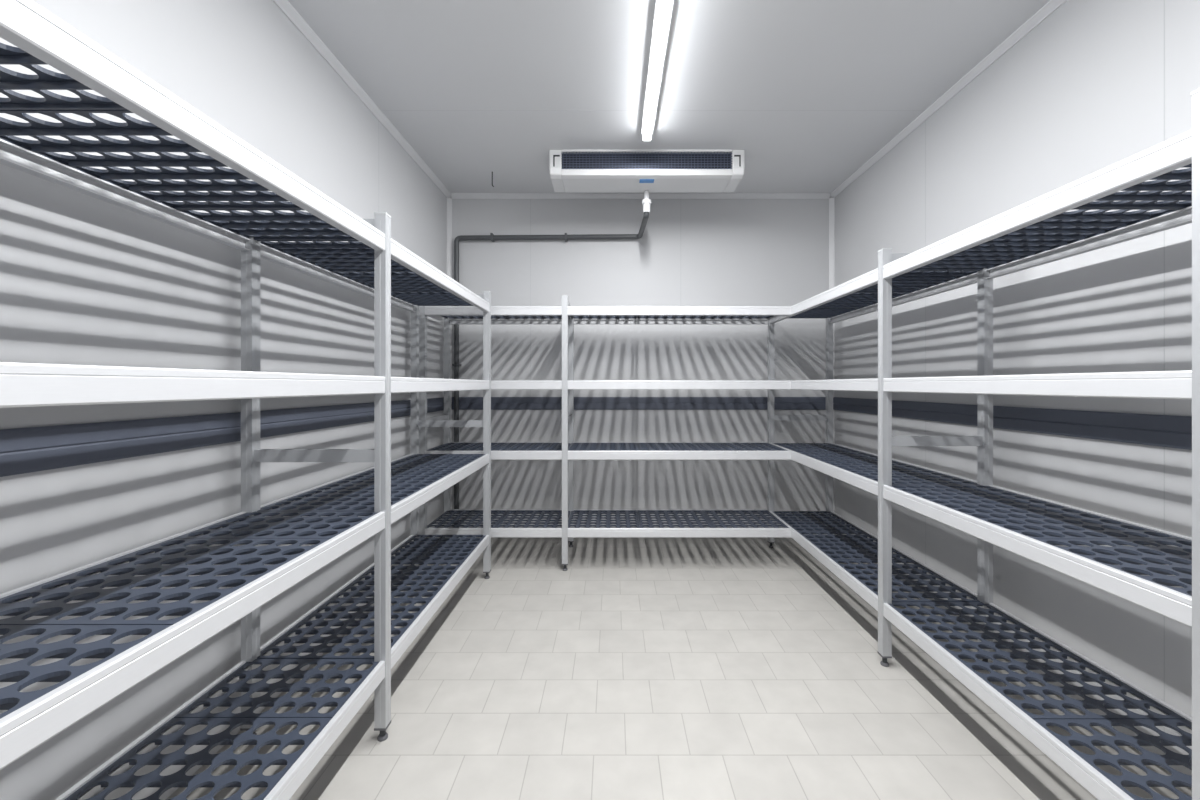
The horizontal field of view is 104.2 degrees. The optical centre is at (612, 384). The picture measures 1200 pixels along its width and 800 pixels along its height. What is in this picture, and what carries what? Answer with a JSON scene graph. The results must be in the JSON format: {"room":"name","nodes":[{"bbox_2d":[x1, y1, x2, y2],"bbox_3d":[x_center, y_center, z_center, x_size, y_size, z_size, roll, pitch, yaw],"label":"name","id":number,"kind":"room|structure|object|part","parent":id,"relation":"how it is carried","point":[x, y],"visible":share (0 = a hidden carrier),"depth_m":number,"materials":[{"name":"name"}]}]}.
{"room":"walk-in cold room","nodes":[
{"label":"walk-in cold room","id":0,"kind":"room"},
{"bbox_2d":[0,0,446,799],"bbox_3d":[-1.290,-0.140,1.280,0.100,2.580,4.660,0,0,0],"label":"wall","id":1,"kind":"structure","parent":0,"point":[85,279],"depth_m":1.34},
{"bbox_2d":[0,397,443,476],"bbox_3d":[-1.234,0.138,1.265,0.012,0.095,4.430,0,0,0],"label":"rail","id":2,"kind":"object","parent":1,"relation":"attached to","point":[29,449],"visible":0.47,"depth_m":1.23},
{"bbox_2d":[272,0,450,197],"bbox_3d":[-1.225,-1.415,1.280,0.030,0.030,4.460,0,0,0],"label":"trim","id":3,"kind":"structure","parent":1,"relation":"attached to","point":[285,6],"depth_m":2.17,"materials":[{"name":"white plastic"}]},
{"bbox_2d":[450,197,830,537],"bbox_3d":[0.207,-0.140,3.560,2.894,2.580,0.100,0,0,0],"label":"wall","id":4,"kind":"structure","parent":0,"point":[689,252],"depth_m":3.51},
{"bbox_2d":[447,197,451,527],"bbox_3d":[-1.225,-0.125,3.495,0.030,2.550,0.030,0,0,0],"label":"trim","id":5,"kind":"structure","parent":4,"relation":"attached to","point":[449,200],"depth_m":3.50,"materials":[{"name":"white plastic"}]},
{"bbox_2d":[530,199,530,537],"bbox_3d":[-0.620,-0.125,3.510,0.003,2.550,0.002,0,0,0],"label":"trim","id":6,"kind":"structure","parent":4,"relation":"attached to","point":[530,199],"depth_m":3.51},
{"bbox_2d":[452,190,650,537],"bbox_3d":[-0.470,-0.060,3.269,1.440,2.417,0.479,0,0,0],"label":"drain pipe","id":7,"kind":"object","parent":4,"relation":"attached to","point":[646,202],"visible":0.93,"depth_m":3.46,"materials":[{"name":"grey plastic"}]},
{"bbox_2d":[452,397,825,409],"bbox_3d":[0.207,0.138,3.504,2.834,0.095,0.012,0,0,0],"label":"rail","id":8,"kind":"object","parent":4,"relation":"attached to","point":[465,403],"visible":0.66,"depth_m":3.50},
{"bbox_2d":[451,193,830,198],"bbox_3d":[0.207,-1.415,3.495,2.834,0.030,0.030,0,0,0],"label":"trim","id":9,"kind":"structure","parent":4,"relation":"attached to","point":[453,195],"depth_m":3.49,"materials":[{"name":"white plastic"}]},
{"bbox_2d":[829,197,834,534],"bbox_3d":[1.639,-0.125,3.495,0.030,2.550,0.030,0,0,0],"label":"trim","id":10,"kind":"structure","parent":4,"relation":"attached to","point":[831,200],"depth_m":3.48,"materials":[{"name":"white plastic"}]},
{"bbox_2d":[288,0,1049,192],"bbox_3d":[0.207,-1.480,1.280,3.094,0.100,4.660,0,0,0],"label":"ceiling","id":11,"kind":"structure","parent":0,"point":[403,54],"depth_m":2.12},
{"bbox_2d":[549,150,744,191],"bbox_3d":[0.206,-1.349,2.970,1.188,0.162,0.281,0,0,0],"label":"evaporator unit","id":12,"kind":"object","parent":11,"relation":"attached to","point":[569,170],"visible":1,"depth_m":2.86,"materials":[{"name":"metal"}]},
{"bbox_2d":[561,152,731,168],"bbox_3d":[0.206,-1.362,2.837,1.038,0.112,0.007,0,0,0],"label":"grille","id":13,"kind":"object","parent":12,"relation":"attached to","point":[569,160],"depth_m":2.86,"materials":[{"name":"metal"}]},
{"bbox_2d":[381,110,924,110],"bbox_3d":[0.207,-1.430,2.430,2.834,0.002,0.002,0,0,0],"label":"trim","id":14,"kind":"structure","parent":11,"relation":"attached to","point":[381,110],"depth_m":2.43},
{"bbox_2d":[641,0,673,142],"bbox_3d":[0.190,-1.399,1.900,0.068,0.062,1.480,0,0,0],"label":"fluorescent ceiling light","id":15,"kind":"object","parent":11,"relation":"attached to","point":[663,9],"visible":1,"depth_m":2.02,"materials":[{"name":"white plastic"}]},
{"bbox_2d":[166,538,1191,799],"bbox_3d":[0.207,1.200,1.280,3.094,0.100,4.660,0,0,0],"label":"floor","id":16,"kind":"structure","parent":0,"point":[643,668],"depth_m":1.71,"materials":[{"name":"beige tile"}]},
{"bbox_2d":[0,0,490,799],"bbox_3d":[-0.965,0.297,1.520,0.468,1.706,2.558,0,0,0],"label":"shelving unit","id":17,"kind":"object","parent":16,"relation":"on","point":[378,267],"visible":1,"depth_m":1.12,"materials":[{"name":"metal"}]},
{"bbox_3d":[-0.965,0.297,1.520,0.468,1.706,0.038,0,0,0],"label":"frame","id":18,"kind":"part","parent":17,"relation":"part of","materials":[{"name":"metal"}]},
{"bbox_3d":[-0.965,0.297,2.780,0.468,1.706,0.038,0,0,0],"label":"frame","id":19,"kind":"part","parent":17,"relation":"part of","materials":[{"name":"metal"}]},
{"bbox_2d":[419,295,790,570],"bbox_3d":[-0.050,0.297,3.110,2.299,1.706,0.458,0,0,0],"label":"shelving unit","id":20,"kind":"object","parent":16,"relation":"on","point":[567,450],"visible":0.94,"depth_m":2.88,"materials":[{"name":"metal"}]},
{"bbox_3d":[-1.180,0.297,3.110,0.038,1.706,0.458,0,0,0],"label":"frame","id":21,"kind":"part","parent":20,"relation":"part of","materials":[{"name":"metal"}]},
{"bbox_3d":[-0.298,0.297,3.110,0.038,1.706,0.458,0,0,0],"label":"frame","id":22,"kind":"part","parent":20,"relation":"part of","materials":[{"name":"metal"}]},
{"bbox_2d":[767,88,1199,799],"bbox_3d":[1.323,0.297,2.084,0.451,1.706,2.470,0,0,0],"label":"shelving unit","id":23,"kind":"object","parent":16,"relation":"on","point":[1038,231],"visible":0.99,"depth_m":1.43,"materials":[{"name":"metal"}]},
{"bbox_3d":[1.323,0.297,3.300,0.451,1.706,0.038,0,0,0],"label":"frame","id":24,"kind":"part","parent":23,"relation":"part of","materials":[{"name":"metal"}]},
{"bbox_3d":[1.323,0.297,1.918,0.451,1.706,0.038,0,0,0],"label":"frame","id":25,"kind":"part","parent":23,"relation":"part of","materials":[{"name":"metal"}]},
{"bbox_3d":[1.323,0.297,0.868,0.451,1.706,0.038,0,0,0],"label":"frame","id":26,"kind":"part","parent":23,"relation":"part of","materials":[{"name":"metal"}]},
{"bbox_2d":[835,0,1199,775],"bbox_3d":[1.704,-0.140,1.280,0.100,2.580,4.660,0,0,0],"label":"wall","id":27,"kind":"structure","parent":0,"point":[1081,94],"depth_m":1.74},
{"bbox_2d":[925,120,925,598],"bbox_3d":[1.654,-0.125,2.470,0.002,2.550,0.002,0,0,0],"label":"trim","id":28,"kind":"structure","parent":27,"relation":"attached to","point":[925,120],"depth_m":2.47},
{"bbox_2d":[830,0,1066,197],"bbox_3d":[1.639,-1.415,1.280,0.030,0.030,4.460,0,0,0],"label":"trim","id":29,"kind":"structure","parent":27,"relation":"attached to","point":[1051,6],"depth_m":2.17,"materials":[{"name":"white plastic"}]},
{"bbox_2d":[833,397,1191,449],"bbox_3d":[1.648,0.138,1.265,0.012,0.095,4.430,0,0,0],"label":"rail","id":30,"kind":"object","parent":27,"relation":"attached to","point":[1171,431],"visible":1,"depth_m":1.71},
{"bbox_2d":[1164,0,1164,754],"bbox_3d":[1.654,-0.125,1.400,0.002,2.550,0.002,0,0,0],"label":"trim","id":31,"kind":"structure","parent":27,"relation":"attached to","point":[1164,0],"depth_m":1.40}
]}

